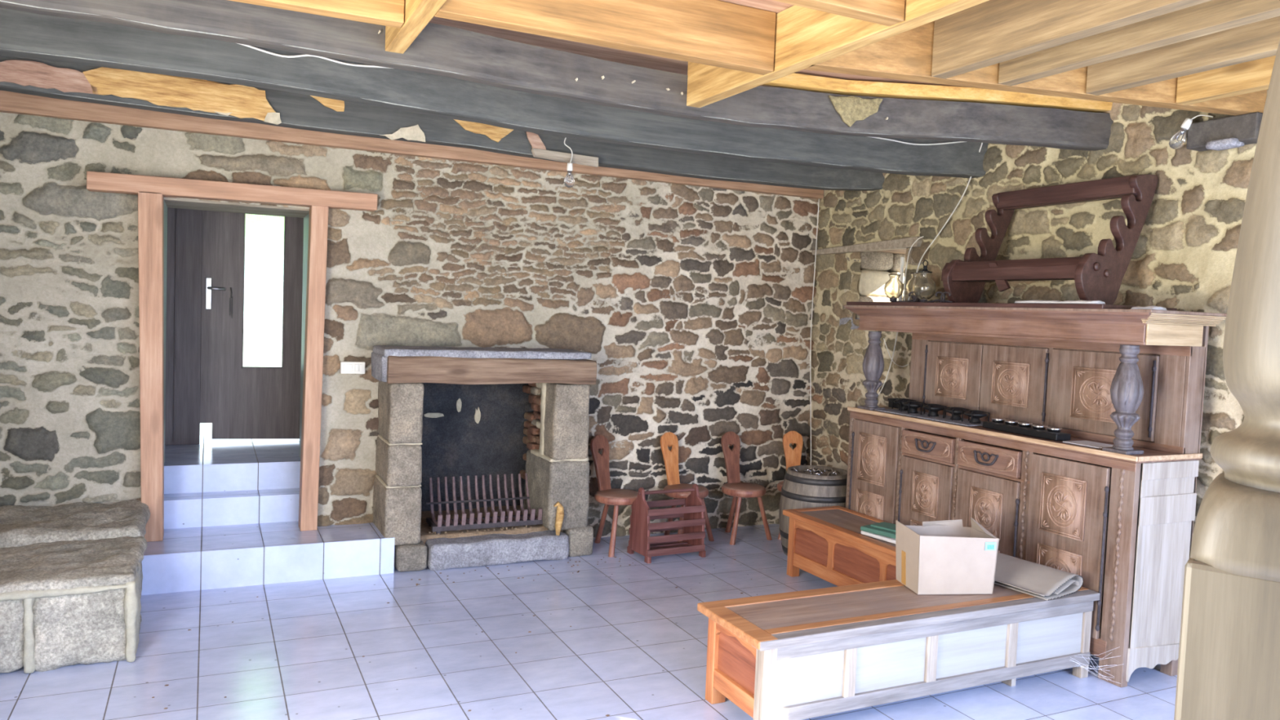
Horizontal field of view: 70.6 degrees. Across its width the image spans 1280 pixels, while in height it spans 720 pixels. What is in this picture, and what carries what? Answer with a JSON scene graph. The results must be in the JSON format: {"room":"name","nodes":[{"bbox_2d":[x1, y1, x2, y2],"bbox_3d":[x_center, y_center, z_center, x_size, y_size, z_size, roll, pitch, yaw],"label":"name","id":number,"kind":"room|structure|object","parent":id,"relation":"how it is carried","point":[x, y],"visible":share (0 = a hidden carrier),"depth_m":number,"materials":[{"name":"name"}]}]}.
{"room":"traditional dwelling","nodes":[
{"label":"traditional dwelling","id":0,"kind":"room"},
{"bbox_2d":[164,488,299,528],"bbox_3d":[-2.751,0.936,6.052,0.920,0.178,0.720,1,3,-26],"label":"step","id":1,"kind":"structure","parent":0,"point":[198,509],"depth_m":5.75,"materials":[{"name":"tile"}]},
{"bbox_2d":[164,435,300,493],"bbox_3d":[-3.084,0.722,6.453,1.620,0.180,1.345,1,3,-26],"label":"stair step","id":2,"kind":"structure","parent":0,"point":[211,465],"depth_m":6.01,"materials":[{"name":"tile"}]},
{"bbox_2d":[0,111,821,537],"bbox_3d":[-1.069,-0.158,6.179,5.680,2.920,0.061,1,3,-26],"label":"wall","id":3,"kind":"structure","parent":0,"point":[691,305],"depth_m":6.02,"materials":[{"name":"grey stone"}]},
{"bbox_2d":[137,191,164,542],"bbox_3d":[-2.861,0.045,5.292,0.145,2.028,0.160,1,3,-26],"label":"trim","id":4,"kind":"structure","parent":3,"relation":"attached to","point":[150,206],"depth_m":5.22,"materials":[{"name":"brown wood"}]},
{"bbox_2d":[86,171,377,211],"bbox_3d":[-2.393,-1.003,5.419,1.575,0.115,0.120,1,3,-26],"label":"trim","id":5,"kind":"structure","parent":3,"relation":"attached to","point":[105,182],"depth_m":5.34,"materials":[{"name":"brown wood"}]},
{"bbox_2d":[297,205,328,531],"bbox_3d":[-2.056,0.055,5.688,0.130,2.028,0.140,1,3,-26],"label":"trim","id":6,"kind":"structure","parent":3,"relation":"attached to","point":[318,215],"depth_m":5.63,"materials":[{"name":"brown wood"}]},
{"bbox_2d":[340,361,364,373],"bbox_3d":[-1.843,0.050,5.798,0.150,0.077,0.044,1,3,-26],"label":"light switch","id":7,"kind":"object","parent":3,"relation":"attached to","point":[346,367],"visible":1,"depth_m":5.78,"materials":[{"name":"white plastic"}]},
{"bbox_2d":[0,90,823,199],"bbox_3d":[-1.025,-1.375,6.075,5.500,0.115,0.065,1,3,-26],"label":"trim","id":8,"kind":"structure","parent":3,"relation":"attached to","point":[11,102],"depth_m":5.57,"materials":[{"name":"brown wood"}]},
{"bbox_2d":[0,524,1177,719],"bbox_3d":[0.647,1.626,2.493,6.000,0.120,9.500,1,3,-26],"label":"floor","id":9,"kind":"structure","parent":0,"point":[634,647],"depth_m":4.28,"materials":[{"name":"tile"}]},
{"bbox_2d":[0,499,150,673],"bbox_3d":[-2.933,1.094,4.555,0.807,0.506,1.465,1,3,-26],"label":"stone bench","id":10,"kind":"object","parent":9,"relation":"on","point":[71,575],"visible":1,"depth_m":4.06,"materials":[{"name":"grey stone"}]},
{"bbox_2d":[141,520,394,595],"bbox_3d":[-2.749,1.153,5.733,2.095,0.222,1.325,1,3,-26],"label":"step","id":11,"kind":"structure","parent":9,"relation":"on","point":[230,556],"depth_m":5.34,"materials":[{"name":"tile"}]},
{"bbox_2d":[151,556,751,715],"bbox_3d":[0.024,1.430,4.599,4.428,0.003,3.023,1,3,-26],"label":"debris","id":12,"kind":"object","parent":9,"relation":"on","point":[603,557],"visible":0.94,"depth_m":5.48,"materials":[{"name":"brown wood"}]},
{"bbox_2d":[371,345,596,572],"bbox_3d":[-1.160,0.545,6.288,1.435,1.514,1.129,1,3,-26],"label":"fireplace","id":13,"kind":"object","parent":9,"relation":"on","point":[449,412],"depth_m":6.03,"materials":[{"name":"stone"}]},
{"bbox_2d":[371,351,387,382],"bbox_3d":[-1.642,0.041,5.702,0.052,0.167,0.434,1,3,-26],"label":"shelf","id":14,"kind":"object","parent":13,"relation":"attached to","point":[379,359],"depth_m":5.57,"materials":[{"name":"grey stone"}]},
{"bbox_2d":[423,413,444,417],"bbox_3d":[-1.470,0.395,6.452,0.142,0.036,0.010,1,3,-26],"label":"paint spot","id":15,"kind":"object","parent":13,"relation":"attached to","point":[425,415],"depth_m":6.45,"materials":[{"name":"paint"}]},
{"bbox_2d":[456,398,461,412],"bbox_3d":[-1.307,0.326,6.525,0.036,0.100,0.010,1,3,-26],"label":"paint spot","id":16,"kind":"object","parent":13,"relation":"attached to","point":[458,400],"depth_m":6.52,"materials":[{"name":"paint"}]},
{"bbox_2d":[474,407,480,423],"bbox_3d":[-1.184,0.402,6.590,0.045,0.124,0.010,1,3,-26],"label":"paint spot","id":17,"kind":"object","parent":13,"relation":"attached to","point":[477,410],"depth_m":6.59,"materials":[{"name":"paint"}]},
{"bbox_2d":[373,345,591,359],"bbox_3d":[-1.033,-0.048,5.971,1.366,0.060,0.460,1,3,-26],"label":"shelf","id":18,"kind":"object","parent":13,"relation":"attached to","point":[380,352],"depth_m":5.76,"materials":[{"name":"grey stone"}]},
{"bbox_2d":[428,524,544,534],"bbox_3d":[-1.019,1.127,6.070,0.816,0.020,0.175,1,3,-26],"label":"cinders","id":19,"kind":"object","parent":13,"relation":"on","point":[506,527],"visible":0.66,"depth_m":6.04,"materials":[{"name":"beige wood"}]},
{"bbox_2d":[554,502,564,535],"bbox_3d":[-0.538,1.054,6.015,0.052,0.226,0.065,5,4,38],"label":"firewood piece","id":20,"kind":"object","parent":13,"relation":"on","point":[560,509],"visible":1,"depth_m":6.00,"materials":[{"name":"brown wood"}]},
{"bbox_2d":[590,435,638,557],"bbox_3d":[-0.172,0.938,6.378,0.401,0.781,0.389,5,4,44],"label":"chair","id":21,"kind":"object","parent":9,"relation":"on","point":[605,495],"visible":0.84,"depth_m":6.41,"materials":[{"name":"brown wood"}]},
{"bbox_2d":[626,484,706,563],"bbox_3d":[0.191,1.108,6.246,0.470,0.484,0.300,1,3,-29],"label":"rack","id":22,"kind":"object","parent":9,"relation":"on","point":[693,535],"visible":1,"depth_m":6.18,"materials":[{"name":"brown wood"}]},
{"bbox_2d":[660,431,714,542],"bbox_3d":[0.324,0.942,6.670,0.389,0.781,0.401,0,4,-40],"label":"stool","id":23,"kind":"object","parent":9,"relation":"on","point":[668,438],"visible":0.76,"depth_m":6.72,"materials":[{"name":"orange wood"}]},
{"bbox_2d":[720,431,772,545],"bbox_3d":[0.772,0.952,6.817,0.389,0.781,0.401,1,3,-28],"label":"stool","id":24,"kind":"object","parent":9,"relation":"on","point":[736,489],"visible":1,"depth_m":6.84,"materials":[{"name":"brown wood"}]},
{"bbox_2d":[777,431,803,539],"bbox_3d":[1.226,0.960,6.984,0.389,0.781,0.401,2,3,-8],"label":"stool","id":25,"kind":"object","parent":9,"relation":"on","point":[793,457],"visible":0.28,"depth_m":7.11,"materials":[{"name":"orange wood"}]},
{"bbox_2d":[778,465,847,555],"bbox_3d":[1.251,1.082,6.417,0.518,0.600,0.518,1,3,-26],"label":"barrel","id":26,"kind":"object","parent":9,"relation":"on","point":[800,489],"visible":0.56,"depth_m":6.22,"materials":[{"name":"brown wood"}]},
{"bbox_2d":[791,466,839,475],"bbox_3d":[1.263,0.789,6.404,0.297,0.029,0.278,1,3,-26],"label":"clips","id":27,"kind":"object","parent":26,"relation":"on","point":[815,469],"visible":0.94,"depth_m":6.42,"materials":[{"name":"metal"}]},
{"bbox_2d":[782,506,896,586],"bbox_3d":[1.443,1.235,5.332,0.455,0.422,1.480,1,3,-26],"label":"bench","id":28,"kind":"object","parent":9,"relation":"on","point":[828,544],"visible":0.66,"depth_m":5.50,"materials":[{"name":"orange wood"}]},
{"bbox_2d":[860,530,895,543],"bbox_3d":[1.444,1.014,5.228,0.185,0.030,0.280,0,4,-34],"label":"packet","id":29,"kind":"object","parent":28,"relation":"on","point":[892,540],"visible":0.23,"depth_m":5.17,"materials":[{"name":"white paper"}]},
{"bbox_2d":[860,521,896,538],"bbox_3d":[1.444,0.984,5.227,0.185,0.038,0.280,0,4,-42],"label":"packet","id":30,"kind":"object","parent":29,"relation":"on","point":[885,529],"visible":0.54,"depth_m":5.21,"materials":[{"name":"green plastic"}]},
{"bbox_2d":[697,579,1100,719],"bbox_3d":[1.210,1.290,4.119,1.920,0.424,0.492,1,3,-26],"label":"bench","id":31,"kind":"object","parent":9,"relation":"on","point":[802,655],"visible":0.91,"depth_m":3.88,"materials":[{"name":"orange wood"}]},
{"bbox_2d":[895,517,999,594],"bbox_3d":[1.449,0.922,4.290,0.394,0.310,0.258,2,3,-9],"label":"cardboard box","id":32,"kind":"object","parent":31,"relation":"on","point":[944,557],"visible":1,"depth_m":4.18,"materials":[{"name":"beige cardboard"}]},
{"bbox_2d":[994,552,1083,600],"bbox_3d":[1.855,1.043,4.397,0.332,0.086,0.460,0,4,-34],"label":"folded cloth","id":33,"kind":"object","parent":31,"relation":"on","point":[1036,580],"visible":0.88,"depth_m":4.31,"materials":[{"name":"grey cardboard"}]},
{"bbox_2d":[844,302,1226,687],"bbox_3d":[2.035,0.580,5.182,0.562,1.792,2.173,1,3,-26],"label":"bar cabinet","id":34,"kind":"object","parent":9,"relation":"on","point":[1119,517],"visible":0.81,"depth_m":4.65,"materials":[{"name":"brown wood"}]},
{"bbox_2d":[884,260,953,302],"bbox_3d":[1.774,-0.476,5.585,0.268,0.269,0.573,1,3,-26],"label":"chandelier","id":35,"kind":"object","parent":34,"relation":"on","point":[921,287],"visible":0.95,"depth_m":5.51,"materials":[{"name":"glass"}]},
{"bbox_2d":[848,406,1201,463],"bbox_3d":[2.053,0.399,5.208,0.472,0.028,2.092,1,3,-26],"label":"countertop","id":36,"kind":"structure","parent":34,"relation":"on","point":[1147,452],"depth_m":4.69,"materials":[{"name":"brown wood"}]},
{"bbox_2d":[887,397,898,408],"bbox_3d":[1.731,0.289,5.984,0.095,0.060,0.170,1,3,-26],"label":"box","id":37,"kind":"object","parent":36,"relation":"on","point":[890,402],"visible":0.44,"depth_m":6.01,"materials":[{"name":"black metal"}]},
{"bbox_2d":[874,398,989,426],"bbox_3d":[1.811,0.313,5.568,0.260,0.083,0.809,1,3,-26],"label":"gas hob","id":38,"kind":"object","parent":36,"relation":"in","point":[908,407],"visible":0.99,"depth_m":5.52,"materials":[{"name":"black metal"}]},
{"bbox_2d":[982,417,1071,440],"bbox_3d":[2.090,0.370,4.901,0.110,0.059,0.520,1,3,-23],"label":"bar","id":39,"kind":"object","parent":36,"relation":"on","point":[1055,433],"visible":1,"depth_m":4.85,"materials":[{"name":"black metal"}]},
{"bbox_2d":[1062,440,1113,448],"bbox_3d":[2.272,0.424,4.542,0.170,0.004,0.210,1,3,-26],"label":"sheet","id":40,"kind":"object","parent":36,"relation":"on","point":[1087,443],"visible":0.76,"depth_m":4.54,"materials":[{"name":"white paper"}]},
{"bbox_2d":[941,173,1158,304],"bbox_3d":[2.221,-0.642,5.022,0.527,0.697,1.006,1,3,-26],"label":"wall rack","id":41,"kind":"object","parent":34,"relation":"on","point":[1100,276],"visible":0.96,"depth_m":4.81,"materials":[{"name":"brown wood"}]},
{"bbox_2d":[1014,299,1105,304],"bbox_3d":[2.107,-0.294,4.556,0.093,0.019,0.470,1,3,-26],"label":"folded paper","id":42,"kind":"object","parent":34,"relation":"on","point":[1035,301],"visible":0.88,"depth_m":4.50,"materials":[{"name":"white paper"}]},
{"bbox_2d":[1130,306,1166,310],"bbox_3d":[2.384,-0.245,4.237,0.106,0.020,0.110,1,3,-26],"label":"folded paper","id":43,"kind":"object","parent":34,"relation":"on","point":[1157,308],"visible":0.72,"depth_m":4.20,"materials":[{"name":"white paper"}]},
{"bbox_2d":[1070,646,1120,684],"bbox_3d":[2.159,1.420,4.296,0.234,0.179,0.107,3,3,15],"label":"cobweb","id":44,"kind":"object","parent":9,"relation":"on","point":[1119,646],"visible":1,"depth_m":4.28},
{"bbox_2d":[1173,40,1279,719],"bbox_3d":[0.631,0.299,0.859,0.188,2.700,0.188,5,4,37],"label":"newel post","id":45,"kind":"object","parent":9,"relation":"on","point":[1228,660],"visible":1,"depth_m":0.82,"materials":[{"name":"brown wood"}]},
{"bbox_2d":[428,0,967,101],"bbox_3d":[0.849,-1.377,2.153,6.000,0.035,9.100,1,3,-26],"label":"ceiling","id":46,"kind":"structure","parent":0,"point":[663,64],"depth_m":4.43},
{"bbox_2d":[228,0,404,27],"bbox_3d":[-1.645,-1.377,3.012,1.680,0.243,0.075,1,3,-25],"label":"joist","id":47,"kind":"object","parent":46,"relation":"attached to","point":[390,13],"visible":1,"depth_m":3.27,"materials":[{"name":"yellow wood"}]},
{"bbox_2d":[385,0,446,53],"bbox_3d":[0.386,-1.183,0.817,0.075,0.243,6.465,1,3,-26],"label":"joist","id":48,"kind":"object","parent":46,"relation":"attached to","point":[417,13],"visible":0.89,"depth_m":3.35,"materials":[{"name":"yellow wood"}]},
{"bbox_2d":[434,0,776,75],"bbox_3d":[-0.084,-1.343,3.515,1.410,0.243,0.075,1,3,-26],"label":"joist","id":49,"kind":"object","parent":46,"relation":"attached to","point":[713,33],"visible":1,"depth_m":3.54,"materials":[{"name":"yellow wood"}]},
{"bbox_2d":[686,0,989,107],"bbox_3d":[1.723,-1.169,1.539,0.078,0.243,6.616,1,3,-26],"label":"joist","id":50,"kind":"object","parent":46,"relation":"attached to","point":[805,37],"visible":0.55,"depth_m":3.61,"materials":[{"name":"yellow wood"}]},
{"bbox_2d":[773,0,905,26],"bbox_3d":[0.264,-1.293,2.813,1.405,0.243,0.075,1,3,-26],"label":"joist","id":51,"kind":"object","parent":46,"relation":"attached to","point":[884,12],"visible":1,"depth_m":3.04,"materials":[{"name":"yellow wood"}]},
{"bbox_2d":[804,20,1266,115],"bbox_3d":[1.795,-1.295,3.965,2.262,0.243,0.085,1,3,-13],"label":"joist","id":52,"kind":"object","parent":46,"relation":"attached to","point":[907,55],"visible":0.24,"depth_m":3.86,"materials":[{"name":"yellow wood"}]},
{"bbox_2d":[931,0,1211,79],"bbox_3d":[2.448,-1.129,1.294,0.075,0.243,5.547,1,3,-26],"label":"joist","id":53,"kind":"object","parent":46,"relation":"attached to","point":[989,33],"visible":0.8,"depth_m":3.37,"materials":[{"name":"brown wood"}]},
{"bbox_2d":[998,0,1279,85],"bbox_3d":[2.742,-1.123,1.397,0.075,0.243,5.479,1,3,-26],"label":"joist","id":54,"kind":"object","parent":46,"relation":"attached to","point":[1212,16],"visible":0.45,"depth_m":3.27,"materials":[{"name":"brown wood"}]},
{"bbox_2d":[1085,16,1279,95],"bbox_3d":[3.145,-1.115,1.539,0.075,0.243,5.387,1,3,-26],"label":"joist","id":55,"kind":"object","parent":46,"relation":"attached to","point":[1258,40],"visible":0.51,"depth_m":3.55,"materials":[{"name":"brown wood"}]},
{"bbox_2d":[1176,55,1275,105],"bbox_3d":[3.582,-1.106,1.692,0.075,0.243,5.287,1,3,-26],"label":"joist","id":56,"kind":"object","parent":46,"relation":"attached to","point":[1252,76],"visible":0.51,"depth_m":3.87,"materials":[{"name":"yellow wood"}]},
{"bbox_2d":[806,88,1268,533],"bbox_3d":[2.447,0.011,5.179,0.057,2.960,5.000,1,3,-26],"label":"wall","id":57,"kind":"structure","parent":0,"point":[1184,256],"depth_m":5.28,"materials":[{"name":"beige stone"}]},
{"bbox_2d":[0,55,884,191],"bbox_3d":[-0.780,-1.408,5.624,5.552,0.274,0.456,1,3,-26],"label":"ceiling beam","id":58,"kind":"structure","parent":57,"relation":"attached to","point":[201,98],"depth_m":5.16,"materials":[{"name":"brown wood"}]},
{"bbox_2d":[531,147,598,167],"bbox_3d":[-0.476,-1.293,5.785,0.458,0.071,0.030,1,3,-26],"label":"board","id":59,"kind":"object","parent":58,"relation":"attached to","point":[537,153],"visible":1,"depth_m":5.78,"materials":[{"name":"beige wood"}]},
{"bbox_2d":[564,137,574,187],"bbox_3d":[-0.446,-1.256,5.753,0.068,0.317,0.068,0,4,-42],"label":"light bulb","id":60,"kind":"object","parent":59,"relation":"hanging from","point":[569,180],"visible":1,"depth_m":5.74,"materials":[{"name":"clear glass"}]},
{"bbox_2d":[566,163,573,171],"bbox_3d":[-0.446,-1.228,5.754,0.038,0.051,0.038,1,3,-26],"label":"socket","id":61,"kind":"object","parent":60,"relation":"attached to","point":[570,167],"depth_m":5.74,"materials":[{"name":"white plastic"}]},
{"bbox_2d":[0,7,988,178],"bbox_3d":[-0.375,-1.339,4.774,5.552,0.247,0.488,1,3,-26],"label":"ceiling beam","id":62,"kind":"structure","parent":57,"relation":"attached to","point":[23,34],"depth_m":4.50,"materials":[{"name":"grey wood"}]},
{"bbox_2d":[237,43,391,68],"bbox_3d":[-1.442,-1.387,4.112,1.461,0.087,0.040,0,4,-32],"label":"cable","id":63,"kind":"object","parent":62,"relation":"attached to","point":[248,46],"visible":0.49,"depth_m":4.07,"materials":[{"name":"white plastic"}]},
{"bbox_2d":[866,136,982,300],"bbox_3d":[1.381,-0.893,5.705,1.435,1.069,0.627,1,3,-26],"label":"cable","id":64,"kind":"object","parent":62,"relation":"hanging from","point":[867,136],"visible":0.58,"depth_m":5.80,"materials":[{"name":"white plastic"}]},
{"bbox_2d":[0,0,1113,151],"bbox_3d":[-0.081,-1.312,4.195,5.575,0.198,0.530,1,3,-21],"label":"ceiling beam","id":65,"kind":"structure","parent":57,"relation":"attached to","point":[440,50],"depth_m":4.19,"materials":[{"name":"paint"}]},
{"bbox_2d":[762,73,1112,112],"bbox_3d":[1.430,-1.428,4.796,2.296,0.062,0.168,2,3,-11],"label":"board","id":66,"kind":"object","parent":65,"relation":"on","point":[793,81],"visible":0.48,"depth_m":4.79,"materials":[{"name":"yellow wood"}]},
{"bbox_2d":[809,198,819,465],"bbox_3d":[1.395,-0.025,7.271,0.018,2.530,0.092,1,3,-26],"label":"cable","id":67,"kind":"object","parent":57,"relation":"attached to","point":[819,198],"visible":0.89,"depth_m":7.28,"materials":[{"name":"white plastic"}]},
{"bbox_2d":[811,236,923,329],"bbox_3d":[1.946,-0.556,6.920,0.668,0.670,1.301,1,3,-26],"label":"window","id":68,"kind":"structure","parent":57,"relation":"in","point":[879,260],"depth_m":6.88,"materials":[{"name":"stone"}]},
{"bbox_2d":[878,332,897,395],"bbox_3d":[1.774,0.017,6.490,0.008,0.564,0.226,1,3,-26],"label":"cable","id":69,"kind":"object","parent":57,"relation":"attached to","point":[897,332],"visible":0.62,"depth_m":6.45,"materials":[{"name":"white plastic"}]},
{"bbox_2d":[883,337,908,367],"bbox_3d":[1.812,-0.053,6.410,0.006,0.194,0.274,1,3,-26],"label":"cable","id":70,"kind":"object","parent":57,"relation":"attached to","point":[883,338],"visible":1,"depth_m":6.46,"materials":[{"name":"white plastic"}]},
{"bbox_2d":[903,235,924,301],"bbox_3d":[1.891,-0.596,6.260,0.008,0.514,0.165,1,3,-26],"label":"cable","id":71,"kind":"object","parent":57,"relation":"attached to","point":[922,236],"visible":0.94,"depth_m":6.32,"materials":[{"name":"white plastic"}]},
{"bbox_2d":[1186,111,1262,151],"bbox_3d":[2.837,-1.090,4.340,0.160,0.125,0.335,1,3,-26],"label":"stub","id":72,"kind":"object","parent":57,"relation":"attached to","point":[1245,127],"visible":0.64,"depth_m":4.29,"materials":[{"name":"grey metal"}]},
{"bbox_2d":[1168,114,1213,149],"bbox_3d":[2.709,-1.122,4.455,0.185,0.170,0.068,2,3,4],"label":"light bulb","id":73,"kind":"object","parent":72,"relation":"hanging from","point":[1178,140],"visible":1,"depth_m":4.44,"materials":[{"name":"clear glass"}]},
{"bbox_2d":[1181,118,1192,129],"bbox_3d":[2.689,-1.160,4.447,0.049,0.056,0.037,3,3,20],"label":"socket","id":74,"kind":"object","parent":73,"relation":"attached to","point":[1187,122],"depth_m":4.43,"materials":[{"name":"white plastic"}]},
{"bbox_2d":[1205,137,1244,150],"bbox_3d":[2.783,-1.027,4.301,0.094,0.045,0.142,1,3,-26],"label":"wedge stone","id":75,"kind":"object","parent":72,"relation":"attached to","point":[1228,143],"visible":0.98,"depth_m":4.27,"materials":[{"name":"grey stone"}]},
{"bbox_3d":[-3.162,-0.119,5.526,0.420,2.750,0.540,1,3,-26],"label":"wall","id":76,"kind":"structure","parent":0,"visible":0},
{"bbox_2d":[164,200,167,462],"bbox_3d":[-2.984,-0.002,5.619,0.045,2.078,0.540,1,3,-26],"label":"trim","id":77,"kind":"structure","parent":76,"relation":"attached to","point":[165,205],"depth_m":5.71,"materials":[{"name":"brown wood"}]},
{"bbox_3d":[-2.003,-0.103,6.080,0.330,2.750,0.540,1,3,-26],"label":"wall","id":78,"kind":"structure","parent":0,"visible":0},
{"bbox_2d":[299,213,309,457],"bbox_3d":[-2.192,0.008,5.997,0.060,2.078,0.540,1,3,-26],"label":"trim","id":79,"kind":"structure","parent":78,"relation":"attached to","point":[306,218],"depth_m":6.10,"materials":[{"name":"brown wood"}]},
{"bbox_3d":[-4.617,-0.373,5.957,1.840,3.100,0.120,1,3,-26],"label":"wall","id":80,"kind":"structure","parent":0,"visible":0},
{"bbox_2d":[164,207,303,444],"bbox_3d":[-3.133,-0.269,6.600,1.395,1.780,0.116,1,3,-26],"label":"door","id":81,"kind":"structure","parent":80,"relation":"in","point":[234,281],"depth_m":6.68,"materials":[{"name":"black wood"}]},
{"label":"outside","id":82,"kind":"structure","parent":0,"visible":0},
{"bbox_2d":[200,422,212,435],"bbox_3d":[-8.131,-0.085,19.289,26.000,0.150,26.880,1,3,-26],"label":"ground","id":83,"kind":"structure","parent":82,"point":[206,428],"depth_m":7.93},
{"bbox_3d":[-2.517,-1.273,5.751,0.910,0.420,0.540,1,3,-26],"label":"wall","id":84,"kind":"structure","parent":0,"visible":0},
{"bbox_2d":[164,197,309,217],"bbox_3d":[-2.548,-0.997,5.762,0.930,0.075,0.530,1,3,-26],"label":"trim","id":85,"kind":"structure","parent":84,"relation":"attached to","point":[171,202],"depth_m":5.67,"materials":[{"name":"brown wood"}]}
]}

